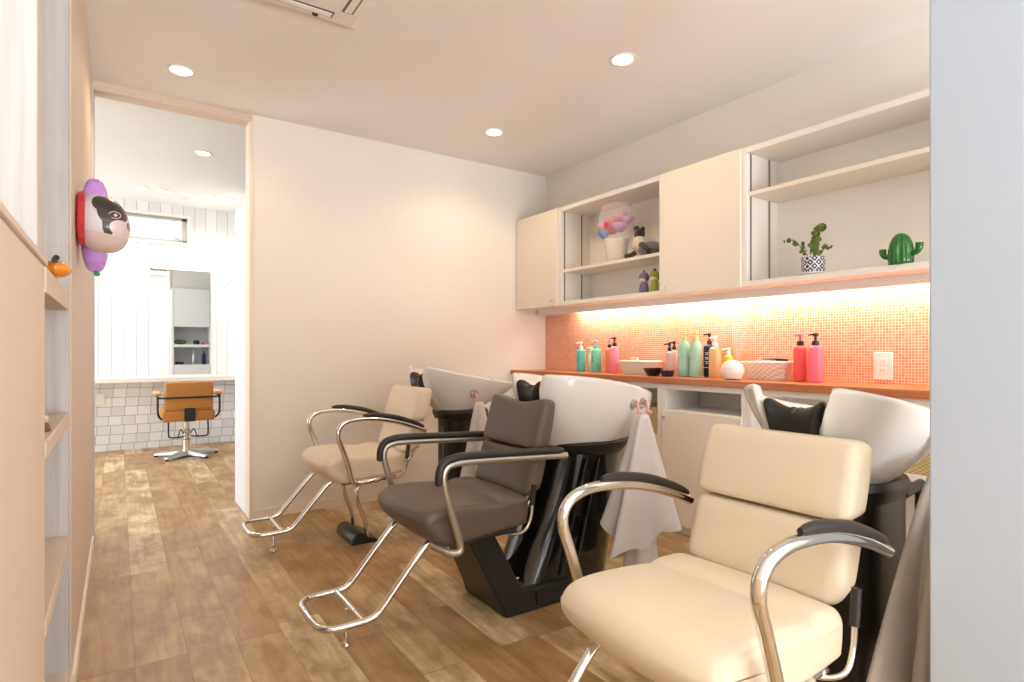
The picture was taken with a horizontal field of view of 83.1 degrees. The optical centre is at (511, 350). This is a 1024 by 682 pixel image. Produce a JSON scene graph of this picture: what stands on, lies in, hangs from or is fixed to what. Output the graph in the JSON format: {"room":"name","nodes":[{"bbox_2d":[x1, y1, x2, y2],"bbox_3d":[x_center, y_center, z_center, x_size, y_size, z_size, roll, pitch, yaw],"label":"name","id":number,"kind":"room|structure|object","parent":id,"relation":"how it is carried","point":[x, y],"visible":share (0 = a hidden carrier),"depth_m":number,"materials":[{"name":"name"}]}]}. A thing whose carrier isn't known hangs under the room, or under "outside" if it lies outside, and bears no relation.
{"room":"salon","nodes":[
{"label":"salon","id":0,"kind":"room"},
{"bbox_2d":[70,0,91,675],"bbox_3d":[-1.774,-0.225,2.361,0.051,2.450,1.700,0,0,-34],"label":"wall","id":1,"kind":"structure","parent":0,"point":[80,63],"depth_m":1.97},
{"bbox_2d":[70,536,93,681],"bbox_3d":[-1.717,0.970,2.285,0.060,0.060,1.529,0,0,-34],"label":"baseboard","id":2,"kind":"structure","parent":1,"relation":"attached to","point":[73,678],"depth_m":2.04,"materials":[{"name":"beige wood"}]},
{"bbox_2d":[92,86,94,538],"bbox_3d":[-2.186,-0.170,3.000,0.027,2.340,0.180,0,0,-34],"label":"trim","id":3,"kind":"structure","parent":1,"relation":"attached to","point":[93,97],"depth_m":2.94,"materials":[{"name":"brown wood"}]},
{"bbox_2d":[81,179,107,275],"bbox_3d":[-1.435,-0.423,1.990,0.086,0.336,0.095,0,0,-34],"label":"balloon","id":4,"kind":"object","parent":1,"relation":"attached to","point":[94,261],"visible":0.43,"depth_m":1.97,"materials":[{"name":"purple plastic"}]},
{"bbox_2d":[76,191,129,252],"bbox_3d":[-1.346,-0.419,1.903,0.148,0.194,0.160,0,0,-34],"label":"balloon","id":5,"kind":"object","parent":1,"relation":"attached to","point":[102,225],"visible":0.98,"depth_m":1.85,"materials":[{"name":"plastic"}]},
{"bbox_2d":[95,197,234,376],"bbox_3d":[-3.986,-0.280,5.863,6.000,2.560,0.120,0,0,-34],"label":"wall","id":6,"kind":"structure","parent":0,"point":[122,288],"depth_m":5.95,"materials":[{"name":"white wood"}]},
{"bbox_2d":[123,208,190,245],"bbox_3d":[-3.716,-1.270,5.999,0.660,0.320,0.080,0,0,-34],"label":"window","id":7,"kind":"structure","parent":6,"relation":"in","point":[148,228],"depth_m":6.03,"materials":[{"name":"glass"}]},
{"bbox_2d":[95,380,234,451],"bbox_3d":[-4.750,0.650,5.264,4.064,0.700,0.012,0,0,-34],"label":"wall tile","id":8,"kind":"structure","parent":6,"relation":"attached to","point":[128,419],"depth_m":5.93,"materials":[{"name":"white tile"}]},
{"bbox_2d":[96,394,104,404],"bbox_3d":[-4.068,0.485,5.716,0.070,0.110,0.008,0,0,-34],"label":"wall outlet","id":9,"kind":"object","parent":8,"relation":"attached to","point":[100,398],"visible":1,"depth_m":5.71,"materials":[{"name":"white plastic"}]},
{"bbox_2d":[95,374,234,383],"bbox_3d":[-4.661,0.288,5.132,4.063,0.047,0.329,0,0,-34],"label":"countertop","id":10,"kind":"structure","parent":6,"relation":"attached to","point":[98,380],"depth_m":5.77,"materials":[{"name":"white plastic"}]},
{"bbox_2d":[150,268,210,375],"bbox_3d":[-3.498,-0.291,6.107,0.558,1.111,0.023,0,0,-34],"label":"wall mirror","id":11,"kind":"object","parent":6,"relation":"attached to","point":[180,300],"visible":0.96,"depth_m":6.10,"materials":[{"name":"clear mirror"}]},
{"bbox_2d":[94,96,245,212],"bbox_3d":[-3.092,-1.560,4.548,6.000,0.060,3.400,0,0,-34],"label":"ceiling","id":12,"kind":"structure","parent":0,"point":[153,149],"depth_m":4.56,"materials":[{"name":"white paint"}]},
{"bbox_2d":[133,186,148,189],"bbox_3d":[-3.490,-1.528,5.439,0.124,0.007,0.124,0,0,-34],"label":"recessed light","id":13,"kind":"object","parent":12,"relation":"in","point":[135,187],"visible":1,"depth_m":5.44,"materials":[{"name":"white plastic"}]},
{"bbox_2d":[157,189,171,192],"bbox_3d":[-3.332,-1.528,5.546,0.124,0.007,0.124,0,0,-34],"label":"recessed light","id":14,"kind":"object","parent":12,"relation":"in","point":[158,190],"visible":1,"depth_m":5.54,"materials":[{"name":"white plastic"}]},
{"bbox_2d":[180,192,193,195],"bbox_3d":[-3.177,-1.528,5.651,0.124,0.007,0.124,0,0,-34],"label":"recessed light","id":15,"kind":"object","parent":12,"relation":"in","point":[181,193],"visible":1,"depth_m":5.65,"materials":[{"name":"white plastic"}]},
{"bbox_2d":[194,150,211,155],"bbox_3d":[-2.394,-1.528,4.478,0.124,0.007,0.124,0,0,-34],"label":"recessed light","id":16,"kind":"object","parent":12,"relation":"in","point":[198,152],"visible":1,"depth_m":4.48,"materials":[{"name":"white plastic"}]},
{"bbox_2d":[201,195,214,198],"bbox_3d":[-3.025,-1.528,5.755,0.124,0.007,0.124,0,0,-34],"label":"recessed light","id":17,"kind":"object","parent":12,"relation":"in","point":[202,196],"visible":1,"depth_m":5.76,"materials":[{"name":"white plastic"}]},
{"bbox_2d":[222,198,235,201],"bbox_3d":[-2.872,-1.528,5.859,0.124,0.007,0.124,0,0,-34],"label":"recessed light","id":18,"kind":"object","parent":12,"relation":"in","point":[224,199],"visible":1,"depth_m":5.84,"materials":[{"name":"white plastic"}]},
{"bbox_2d":[92,80,545,509],"bbox_3d":[-2.129,-0.280,3.087,5.950,2.560,0.100,0,0,-34],"label":"wall","id":19,"kind":"structure","parent":0,"point":[373,260],"depth_m":3.80,"materials":[{"name":"white paint"}]},
{"bbox_2d":[246,121,252,518],"bbox_3d":[-1.574,-0.177,3.463,0.022,2.355,0.122,0,0,-34],"label":"trim","id":20,"kind":"structure","parent":19,"relation":"attached to","point":[249,128],"depth_m":3.42,"materials":[{"name":"white wood"}]},
{"bbox_2d":[253,492,379,517],"bbox_3d":[-0.627,0.973,4.042,2.193,0.055,0.010,0,0,-34],"label":"baseboard","id":21,"kind":"structure","parent":19,"relation":"attached to","point":[334,502],"depth_m":3.63,"materials":[{"name":"beige wood"}]},
{"bbox_2d":[77,441,692,681],"bbox_3d":[-1.111,1.050,1.723,6.100,0.100,10.300,0,0,-34],"label":"floor","id":22,"kind":"structure","parent":0,"point":[179,591],"depth_m":2.26,"materials":[{"name":"brown wood"}]},
{"bbox_2d":[0,201,47,681],"bbox_3d":[0.334,0.419,-0.729,0.057,1.162,4.218,0,0,-34],"label":"panel","id":23,"kind":"object","parent":22,"relation":"on","point":[22,269],"visible":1,"depth_m":0.78,"materials":[{"name":"beige wood"}]},
{"bbox_2d":[0,0,69,681],"bbox_3d":[-1.210,-0.199,1.241,0.374,2.398,0.763,0,0,-34],"label":"bookcase","id":24,"kind":"object","parent":22,"relation":"on","point":[34,34],"visible":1,"depth_m":1.60,"materials":[{"name":"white wood"}]},
{"bbox_2d":[45,415,50,431],"bbox_3d":[-1.011,0.156,1.247,0.028,0.036,0.027,0,0,-34],"label":"wooden figurine","id":25,"kind":"object","parent":24,"relation":"on","point":[47,425],"visible":0.33,"depth_m":1.25,"materials":[{"name":"brown wood"}]},
{"bbox_2d":[44,255,71,277],"bbox_3d":[-1.016,-0.185,1.288,0.057,0.046,0.086,0,0,-34],"label":"ornament","id":26,"kind":"object","parent":24,"relation":"on","point":[59,269],"visible":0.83,"depth_m":1.27,"materials":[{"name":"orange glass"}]},
{"bbox_2d":[152,381,222,461],"bbox_3d":[-3.088,0.644,5.490,0.552,0.712,0.549,0,0,-34],"label":"chair","id":27,"kind":"object","parent":22,"relation":"on","point":[186,402],"visible":1,"depth_m":5.31,"materials":[{"name":"brown leather"}]},
{"bbox_2d":[235,200,245,513],"bbox_3d":[-1.228,0.040,4.017,1.213,1.920,0.395,0,0,-34],"label":"storage cabinet","id":28,"kind":"object","parent":22,"relation":"on","point":[240,214],"visible":0.18,"depth_m":3.67,"materials":[{"name":"white paint"}]},
{"bbox_2d":[241,384,431,552],"bbox_3d":[-0.921,0.601,3.062,0.920,0.798,0.540,0,0,-34],"label":"chair","id":29,"kind":"object","parent":22,"relation":"on","point":[407,407],"visible":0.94,"depth_m":3.01,"materials":[{"name":"beige leather"}]},
{"bbox_2d":[378,420,424,452],"bbox_3d":[-0.628,0.465,3.261,0.128,0.168,0.400,0,0,-34],"label":"cushion","id":30,"kind":"object","parent":29,"relation":"on","point":[388,429],"depth_m":3.17,"materials":[{"name":"beige leather"}]},
{"bbox_2d":[385,384,431,419],"bbox_3d":[-0.594,0.290,3.285,0.128,0.176,0.404,0,0,-34],"label":"cushion","id":31,"kind":"object","parent":29,"relation":"on","point":[411,402],"depth_m":3.17,"materials":[{"name":"beige leather"}]},
{"bbox_2d":[298,394,567,648],"bbox_3d":[-0.298,0.594,2.144,0.919,0.812,0.540,0,0,-34],"label":"chair","id":32,"kind":"object","parent":22,"relation":"on","point":[510,462],"visible":1,"depth_m":2.10,"materials":[{"name":"brown leather"}]},
{"bbox_2d":[475,439,545,496],"bbox_3d":[-0.013,0.465,2.337,0.108,0.168,0.400,0,0,-34],"label":"cushion","id":33,"kind":"object","parent":32,"relation":"on","point":[517,477],"depth_m":2.25,"materials":[{"name":"brown leather"}]},
{"bbox_2d":[484,394,554,447],"bbox_3d":[0.023,0.283,2.361,0.108,0.190,0.392,0,0,-34],"label":"cushion","id":34,"kind":"object","parent":32,"relation":"on","point":[511,422],"depth_m":2.30,"materials":[{"name":"brown leather"}]},
{"bbox_2d":[408,366,512,480],"bbox_3d":[-0.289,0.544,3.456,0.642,0.912,0.444,0,0,-34],"label":"basin","id":35,"kind":"object","parent":22,"relation":"on","point":[452,403],"visible":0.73,"depth_m":3.30,"materials":[{"name":"white ceramic"}]},
{"bbox_2d":[470,389,477,401],"bbox_3d":[-0.200,0.255,3.246,0.052,0.072,0.054,0,0,-34],"label":"hook","id":36,"kind":"object","parent":35,"relation":"attached to","point":[474,394],"visible":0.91,"depth_m":3.25,"materials":[{"name":"silver metal"}]},
{"bbox_2d":[470,389,477,397],"bbox_3d":[-0.209,0.245,3.260,0.052,0.051,0.020,0,0,-34],"label":"cup","id":37,"kind":"object","parent":36,"relation":"on","point":[474,394],"depth_m":3.25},
{"bbox_2d":[449,372,651,617],"bbox_3d":[0.182,0.547,2.470,0.971,0.905,0.444,0,0,-34],"label":"basin","id":38,"kind":"object","parent":22,"relation":"on","point":[593,421],"visible":0.77,"depth_m":2.33,"materials":[{"name":"white ceramic"}]},
{"bbox_2d":[630,399,641,413],"bbox_3d":[0.526,0.235,2.420,0.052,0.072,0.054,0,0,-34],"label":"hook","id":39,"kind":"object","parent":38,"relation":"attached to","point":[634,404],"visible":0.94,"depth_m":2.42,"materials":[{"name":"silver metal"}]},
{"bbox_2d":[630,399,638,409],"bbox_3d":[0.516,0.225,2.433,0.052,0.051,0.020,0,0,-34],"label":"cup","id":40,"kind":"object","parent":39,"relation":"on","point":[634,404],"depth_m":2.42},
{"bbox_2d":[600,408,681,566],"bbox_3d":[0.522,0.559,2.374,0.435,0.651,0.243,0,0,-34],"label":"towel","id":41,"kind":"object","parent":38,"relation":"hanging from","point":[634,519],"visible":0.88,"depth_m":2.32,"materials":[{"name":"grey fabric"}]},
{"bbox_2d":[639,397,651,414],"bbox_3d":[0.573,0.235,2.457,0.052,0.072,0.054,0,0,-34],"label":"hook","id":42,"kind":"object","parent":38,"relation":"attached to","point":[643,402],"visible":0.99,"depth_m":2.46,"materials":[{"name":"silver metal"}]},
{"bbox_2d":[639,397,647,408],"bbox_3d":[0.564,0.225,2.470,0.052,0.051,0.020,0,0,-34],"label":"cup","id":43,"kind":"object","parent":42,"relation":"on","point":[643,403],"depth_m":2.46,"materials":[{"name":"silver metal"}]},
{"bbox_2d":[513,381,660,471],"bbox_3d":[0.554,0.593,3.951,0.320,0.815,1.479,0,0,-34],"label":"base cabinet","id":44,"kind":"object","parent":22,"relation":"on","point":[654,388],"visible":0.11,"depth_m":3.30,"materials":[{"name":"white wood"}]},
{"bbox_2d":[647,402,656,433],"bbox_3d":[0.841,0.402,3.516,0.267,0.150,0.342,0,0,-34],"label":"wicker basket","id":45,"kind":"object","parent":44,"relation":"in","point":[653,406],"visible":0.12,"depth_m":3.33,"materials":[{"name":"beige wicker"}]},
{"bbox_2d":[661,383,746,535],"bbox_3d":[1.108,0.593,3.109,0.352,0.815,0.532,0,0,-34],"label":"base cabinet","id":46,"kind":"object","parent":22,"relation":"on","point":[688,412],"visible":0.44,"depth_m":3.11,"materials":[{"name":"wood"}]},
{"bbox_2d":[557,424,894,681],"bbox_3d":[0.333,0.601,1.218,0.920,0.798,0.540,0,0,-34],"label":"chair","id":47,"kind":"object","parent":22,"relation":"on","point":[775,539],"visible":1,"depth_m":1.26,"materials":[{"name":"beige leather"}]},
{"bbox_2d":[689,492,860,604],"bbox_3d":[0.626,0.465,1.417,0.128,0.168,0.400,0,0,-34],"label":"cushion","id":48,"kind":"object","parent":47,"relation":"on","point":[733,531],"depth_m":1.38,"materials":[{"name":"beige leather"}]},
{"bbox_2d":[698,424,871,519],"bbox_3d":[0.660,0.290,1.440,0.128,0.176,0.404,0,0,-34],"label":"cushion","id":49,"kind":"object","parent":47,"relation":"on","point":[784,474],"depth_m":1.38,"materials":[{"name":"beige leather"}]},
{"bbox_2d":[743,383,929,681],"bbox_3d":[0.955,0.544,1.626,0.642,0.912,0.444,0,0,-34],"label":"basin","id":50,"kind":"object","parent":22,"relation":"on","point":[897,432],"visible":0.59,"depth_m":1.48,"materials":[{"name":"white ceramic"}]},
{"bbox_3d":[1.080,0.235,1.435,0.052,0.072,0.053,0,0,-34],"label":"hook","id":51,"kind":"object","parent":50,"relation":"attached to","visible":0},
{"bbox_2d":[866,472,929,681],"bbox_3d":[1.091,0.574,1.415,0.708,0.700,0.158,0,0,-34],"label":"towel","id":52,"kind":"object","parent":51,"relation":"hanging from","point":[902,648],"visible":0.23,"depth_m":1.31,"materials":[{"name":"beige fabric"}]},
{"bbox_2d":[747,390,929,537],"bbox_3d":[1.605,0.593,2.406,0.320,0.815,1.185,0,0,-34],"label":"base cabinet","id":53,"kind":"object","parent":22,"relation":"on","point":[807,398],"visible":0.11,"depth_m":2.56,"materials":[{"name":"white wood"}]},
{"bbox_2d":[511,369,929,399],"bbox_3d":[1.030,0.167,3.235,0.341,0.034,3.203,0,0,-34],"label":"countertop","id":54,"kind":"structure","parent":53,"relation":"on","point":[889,390],"depth_m":2.73,"materials":[{"name":"orange wood"}]},
{"bbox_2d":[576,342,585,371],"bbox_3d":[0.489,0.043,4.100,0.066,0.212,0.066,0,0,-34],"label":"pump bottle","id":55,"kind":"object","parent":54,"relation":"on","point":[580,354],"visible":1,"depth_m":4.07,"materials":[{"name":"teal plastic"}]},
{"bbox_2d":[587,346,592,370],"bbox_3d":[0.565,0.060,4.127,0.056,0.178,0.052,0,0,-34],"label":"pump bottle","id":56,"kind":"object","parent":54,"relation":"on","point":[590,347],"visible":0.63,"depth_m":4.12,"materials":[{"name":"white plastic"}]},
{"bbox_2d":[591,340,600,371],"bbox_3d":[0.581,0.040,3.992,0.072,0.218,0.072,0,0,-34],"label":"pump bottle","id":57,"kind":"object","parent":54,"relation":"on","point":[595,353],"visible":0.99,"depth_m":3.96,"materials":[{"name":"green plastic"}]},
{"bbox_2d":[604,339,611,372],"bbox_3d":[0.658,0.036,3.911,0.061,0.226,0.064,0,0,21],"label":"pump bottle","id":58,"kind":"object","parent":54,"relation":"on","point":[607,351],"visible":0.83,"depth_m":3.89,"materials":[{"name":"plastic"}]},
{"bbox_2d":[609,337,618,372],"bbox_3d":[0.673,0.030,3.810,0.063,0.238,0.068,0,0,21],"label":"pump bottle","id":59,"kind":"object","parent":54,"relation":"on","point":[614,350],"visible":0.99,"depth_m":3.78,"materials":[{"name":"pink plastic"}]},
{"bbox_2d":[619,360,662,374],"bbox_3d":[0.809,0.106,3.639,0.179,0.086,0.287,0,0,-34],"label":"woven basket","id":60,"kind":"object","parent":54,"relation":"on","point":[635,367],"visible":0.89,"depth_m":3.56,"materials":[{"name":"white wicker"}]},
{"bbox_2d":[643,368,663,375],"bbox_3d":[0.832,0.126,3.401,0.124,0.046,0.124,0,0,-34],"label":"shallow bowl","id":61,"kind":"object","parent":54,"relation":"on","point":[649,371],"visible":0.95,"depth_m":3.36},
{"bbox_2d":[661,370,673,376],"bbox_3d":[0.891,0.132,3.314,0.056,0.034,0.056,0,0,-34],"label":"bowl","id":62,"kind":"object","parent":54,"relation":"on","point":[665,373],"visible":1,"depth_m":3.30,"materials":[{"name":"metal"}]},
{"bbox_2d":[663,343,673,375],"bbox_3d":[0.919,0.051,3.376,0.056,0.195,0.052,0,0,-34],"label":"pump bottle","id":63,"kind":"object","parent":54,"relation":"on","point":[669,355],"visible":0.91,"depth_m":3.36,"materials":[{"name":"pink plastic"}]},
{"bbox_2d":[669,341,677,374],"bbox_3d":[0.971,0.046,3.476,0.058,0.205,0.056,0,0,21],"label":"pump bottle","id":64,"kind":"object","parent":54,"relation":"on","point":[674,350],"visible":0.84,"depth_m":3.45,"materials":[{"name":"pink plastic"}]},
{"bbox_2d":[678,331,689,376],"bbox_3d":[0.990,0.018,3.328,0.072,0.262,0.072,0,0,-34],"label":"pump bottle","id":65,"kind":"object","parent":54,"relation":"on","point":[683,348],"visible":0.98,"depth_m":3.30,"materials":[{"name":"green plastic"}]},
{"bbox_2d":[689,330,702,376],"bbox_3d":[1.037,0.018,3.259,0.072,0.262,0.072,0,0,-34],"label":"pump bottle","id":66,"kind":"object","parent":54,"relation":"on","point":[695,366],"visible":1,"depth_m":3.23,"materials":[{"name":"plastic"}]},
{"bbox_2d":[703,333,711,376],"bbox_3d":[1.115,0.025,3.267,0.062,0.248,0.051,0,0,-34],"label":"pump bottle","id":67,"kind":"object","parent":54,"relation":"on","point":[708,345],"visible":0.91,"depth_m":3.25,"materials":[{"name":"black plastic"}]},
{"bbox_2d":[709,336,721,377],"bbox_3d":[1.108,0.035,3.154,0.056,0.228,0.066,0,0,44],"label":"pump bottle","id":68,"kind":"object","parent":54,"relation":"on","point":[715,353],"visible":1,"depth_m":3.13,"materials":[{"name":"orange plastic"}]},
{"bbox_2d":[722,348,733,362],"bbox_3d":[1.186,0.067,3.171,0.057,0.165,0.054,0,0,-34],"label":"pump bottle","id":69,"kind":"object","parent":54,"relation":"on","point":[728,356],"visible":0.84,"depth_m":3.16,"materials":[{"name":"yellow plastic"}]},
{"bbox_2d":[721,360,743,379],"bbox_3d":[1.130,0.100,2.963,0.114,0.099,0.113,0,0,-34],"label":"jar","id":70,"kind":"object","parent":54,"relation":"on","point":[731,369],"visible":1,"depth_m":2.92,"materials":[{"name":"white ceramic"}]},
{"bbox_2d":[740,361,792,380],"bbox_3d":[1.308,0.102,2.963,0.149,0.094,0.268,0,0,-34],"label":"basket","id":71,"kind":"object","parent":54,"relation":"on","point":[755,370],"visible":0.93,"depth_m":2.90,"materials":[{"name":"white wicker"}]},
{"bbox_2d":[755,358,787,361],"bbox_3d":[1.331,0.047,2.924,0.130,0.016,0.141,0,0,-34],"label":"hair clip","id":72,"kind":"object","parent":71,"relation":"on","point":[768,359],"visible":1,"depth_m":2.91,"materials":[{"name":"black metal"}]},
{"bbox_2d":[793,333,807,381],"bbox_3d":[1.397,0.033,2.800,0.062,0.232,0.072,0,0,37],"label":"pump bottle","id":73,"kind":"object","parent":54,"relation":"on","point":[800,352],"visible":1,"depth_m":2.77,"materials":[{"name":"red plastic"}]},
{"bbox_2d":[808,333,823,382],"bbox_3d":[1.423,0.033,2.709,0.063,0.232,0.074,0,0,37],"label":"pump bottle","id":74,"kind":"object","parent":54,"relation":"on","point":[815,352],"visible":1,"depth_m":2.68,"materials":[{"name":"pink plastic"}]},
{"bbox_2d":[905,453,929,475],"bbox_3d":[1.698,0.402,2.255,0.267,0.150,0.312,0,0,-34],"label":"wicker basket","id":75,"kind":"object","parent":53,"relation":"in","point":[922,467],"visible":0.03,"depth_m":2.21,"materials":[{"name":"beige wicker"}]},
{"bbox_2d":[460,397,486,477],"bbox_3d":[-0.197,0.579,3.209,0.303,0.649,0.203,0,0,-34],"label":"towel","id":76,"kind":"object","parent":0,"point":[479,417],"visible":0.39,"depth_m":3.17,"materials":[{"name":"grey fabric"}]},
{"bbox_2d":[85,0,929,176],"bbox_3d":[-0.197,-1.430,0.289,6.000,0.060,6.900,0,0,-34],"label":"ceiling","id":77,"kind":"structure","parent":0,"point":[432,76],"depth_m":2.79,"materials":[{"name":"white paint"}]},
{"bbox_2d":[167,64,194,76],"bbox_3d":[-1.652,-1.397,2.885,0.124,0.007,0.124,0,0,-34],"label":"recessed light","id":78,"kind":"object","parent":77,"relation":"in","point":[177,69],"visible":1,"depth_m":2.88,"materials":[{"name":"white plastic"}]},
{"bbox_2d":[266,0,375,27],"bbox_3d":[-0.788,-1.383,1.910,0.845,0.034,0.845,0,0,-34],"label":"air conditioner","id":79,"kind":"object","parent":77,"relation":"attached to","point":[349,13],"visible":1,"depth_m":2.32,"materials":[{"name":"white plastic"}]},
{"bbox_2d":[277,0,334,17],"bbox_3d":[-0.982,-1.369,2.195,0.605,0.007,0.045,0,0,-34],"label":"air vent","id":80,"kind":"object","parent":79,"relation":"attached to","point":[315,9],"depth_m":2.31,"materials":[{"name":"white plastic"}]},
{"bbox_2d":[342,0,362,14],"bbox_3d":[-0.501,-1.372,2.102,0.045,0.003,0.600,0,0,-34],"label":"air vent","id":81,"kind":"object","parent":79,"relation":"attached to","point":[349,7],"depth_m":2.30,"materials":[{"name":"white plastic"}]},
{"bbox_2d":[484,128,503,135],"bbox_3d":[-0.115,-1.397,3.703,0.124,0.007,0.124,0,0,-34],"label":"recessed light","id":82,"kind":"object","parent":77,"relation":"in","point":[492,131],"visible":1,"depth_m":3.70,"materials":[{"name":"white plastic"}]},
{"bbox_2d":[610,52,635,65],"bbox_3d":[0.533,-1.397,2.776,0.124,0.007,0.124,0,0,-34],"label":"recessed light","id":83,"kind":"object","parent":77,"relation":"in","point":[625,58],"visible":1,"depth_m":2.77,"materials":[{"name":"white plastic"}]},
{"bbox_2d":[604,237,628,261],"bbox_3d":[0.677,-0.643,3.744,0.164,0.148,0.163,0,0,-34],"label":"bucket","id":84,"kind":"object","parent":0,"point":[616,248],"depth_m":3.68,"materials":[{"name":"white ceramic"}]},
{"bbox_2d":[723,355,733,362],"bbox_3d":[1.187,0.085,3.171,0.054,0.129,0.054,0,0,-34],"label":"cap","id":85,"kind":"object","parent":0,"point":[728,357],"depth_m":3.15,"materials":[{"name":"plastic"}]},
{"bbox_2d":[545,21,929,385],"bbox_3d":[2.198,-0.230,1.918,0.108,2.460,6.900,0,0,-34],"label":"wall","id":86,"kind":"structure","parent":0,"point":[852,326],"depth_m":3.03,"materials":[{"name":"orange tile"}]},
{"bbox_2d":[516,208,576,310],"bbox_3d":[0.289,-0.660,4.359,0.319,0.692,0.504,0,0,-34],"label":"upper cabinet","id":87,"kind":"object","parent":86,"relation":"attached to","point":[537,236],"visible":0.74,"depth_m":4.25,"materials":[{"name":"beige wood"}]},
{"bbox_2d":[559,176,680,305],"bbox_3d":[0.711,-0.662,3.772,0.280,0.688,0.937,0,0,-34],"label":"open shelf unit","id":88,"kind":"object","parent":86,"relation":"attached to","point":[586,277],"visible":0.62,"depth_m":3.96,"materials":[{"name":"beige wood"}]},
{"bbox_2d":[597,211,633,261],"bbox_3d":[0.680,-0.757,3.744,0.222,0.375,0.264,0,0,-34],"label":"bouquet","id":89,"kind":"object","parent":88,"relation":"on","point":[616,248],"visible":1,"depth_m":3.68,"materials":[{"name":"white ceramic"}]},
{"bbox_2d":[624,225,658,257],"bbox_3d":[0.812,-0.672,3.531,0.116,0.206,0.256,0,0,-34],"label":"plush animal","id":90,"kind":"object","parent":88,"relation":"on","point":[639,243],"visible":0.96,"depth_m":3.52},
{"bbox_2d":[639,270,648,292],"bbox_3d":[0.799,-0.415,3.501,0.066,0.142,0.064,0,0,-34],"label":"doll","id":91,"kind":"object","parent":88,"relation":"on","point":[643,277],"visible":0.95,"depth_m":3.48,"materials":[{"name":"purple paint"}]},
{"bbox_2d":[649,269,658,291],"bbox_3d":[0.847,-0.415,3.430,0.066,0.142,0.064,0,0,-34],"label":"doll","id":92,"kind":"object","parent":88,"relation":"on","point":[654,275],"visible":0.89,"depth_m":3.41,"materials":[{"name":"green paint"}]},
{"bbox_2d":[660,149,760,295],"bbox_3d":[1.104,-0.660,3.159,0.319,0.692,0.514,0,0,-34],"label":"upper cabinet","id":93,"kind":"object","parent":86,"relation":"attached to","point":[701,203],"visible":0.75,"depth_m":3.06,"materials":[{"name":"beige wood"}]},
{"bbox_2d":[743,88,929,288],"bbox_3d":[1.613,-0.662,2.445,0.280,0.688,1.240,0,0,-34],"label":"open shelf unit","id":94,"kind":"object","parent":86,"relation":"attached to","point":[864,174],"visible":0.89,"depth_m":2.68,"materials":[{"name":"beige wood"}]},
{"bbox_2d":[538,273,929,315],"bbox_3d":[1.121,-0.297,3.274,0.065,0.042,3.165,0,0,-34],"label":"shelf","id":95,"kind":"object","parent":94,"relation":"attached to","point":[922,278],"visible":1,"depth_m":2.96,"materials":[{"name":"beige wood"}]},
{"bbox_2d":[783,223,832,274],"bbox_3d":[1.356,-0.459,2.650,0.187,0.229,0.128,0,0,17],"label":"potted plant","id":96,"kind":"object","parent":94,"relation":"on","point":[814,264],"visible":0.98,"depth_m":2.61,"materials":[{"name":"green plant"}]},
{"bbox_2d":[879,233,923,264],"bbox_3d":[1.564,-0.408,2.324,0.094,0.127,0.144,0,0,-6],"label":"cactus","id":97,"kind":"object","parent":94,"relation":"on","point":[901,250],"visible":0.96,"depth_m":2.29,"materials":[{"name":"green ceramic"}]},
{"bbox_2d":[874,352,892,379],"bbox_3d":[1.666,0.070,2.595,0.012,0.124,0.078,0,0,-34],"label":"wall outlet","id":98,"kind":"object","parent":86,"relation":"attached to","point":[883,361],"visible":1,"depth_m":2.59,"materials":[{"name":"white plastic"}]},
{"bbox_2d":[879,358,885,363],"bbox_3d":[1.663,0.048,2.593,0.003,0.024,0.030,0,0,-34],"label":"socket","id":99,"kind":"object","parent":98,"relation":"attached to","point":[881,360],"depth_m":2.59,"materials":[{"name":"white plastic"}]},
{"bbox_2d":[879,367,885,372],"bbox_3d":[1.663,0.088,2.593,0.003,0.024,0.030,0,0,-34],"label":"socket","id":100,"kind":"object","parent":98,"relation":"attached to","point":[881,369],"depth_m":2.59,"materials":[{"name":"white plastic"}]},
{"bbox_2d":[930,0,1023,681],"bbox_3d":[0.957,-0.200,1.153,0.180,2.400,0.151,0,0,-34],"label":"wall pillar","id":101,"kind":"structure","parent":0,"point":[977,46],"depth_m":1.10,"materials":[{"name":"grey paint"}]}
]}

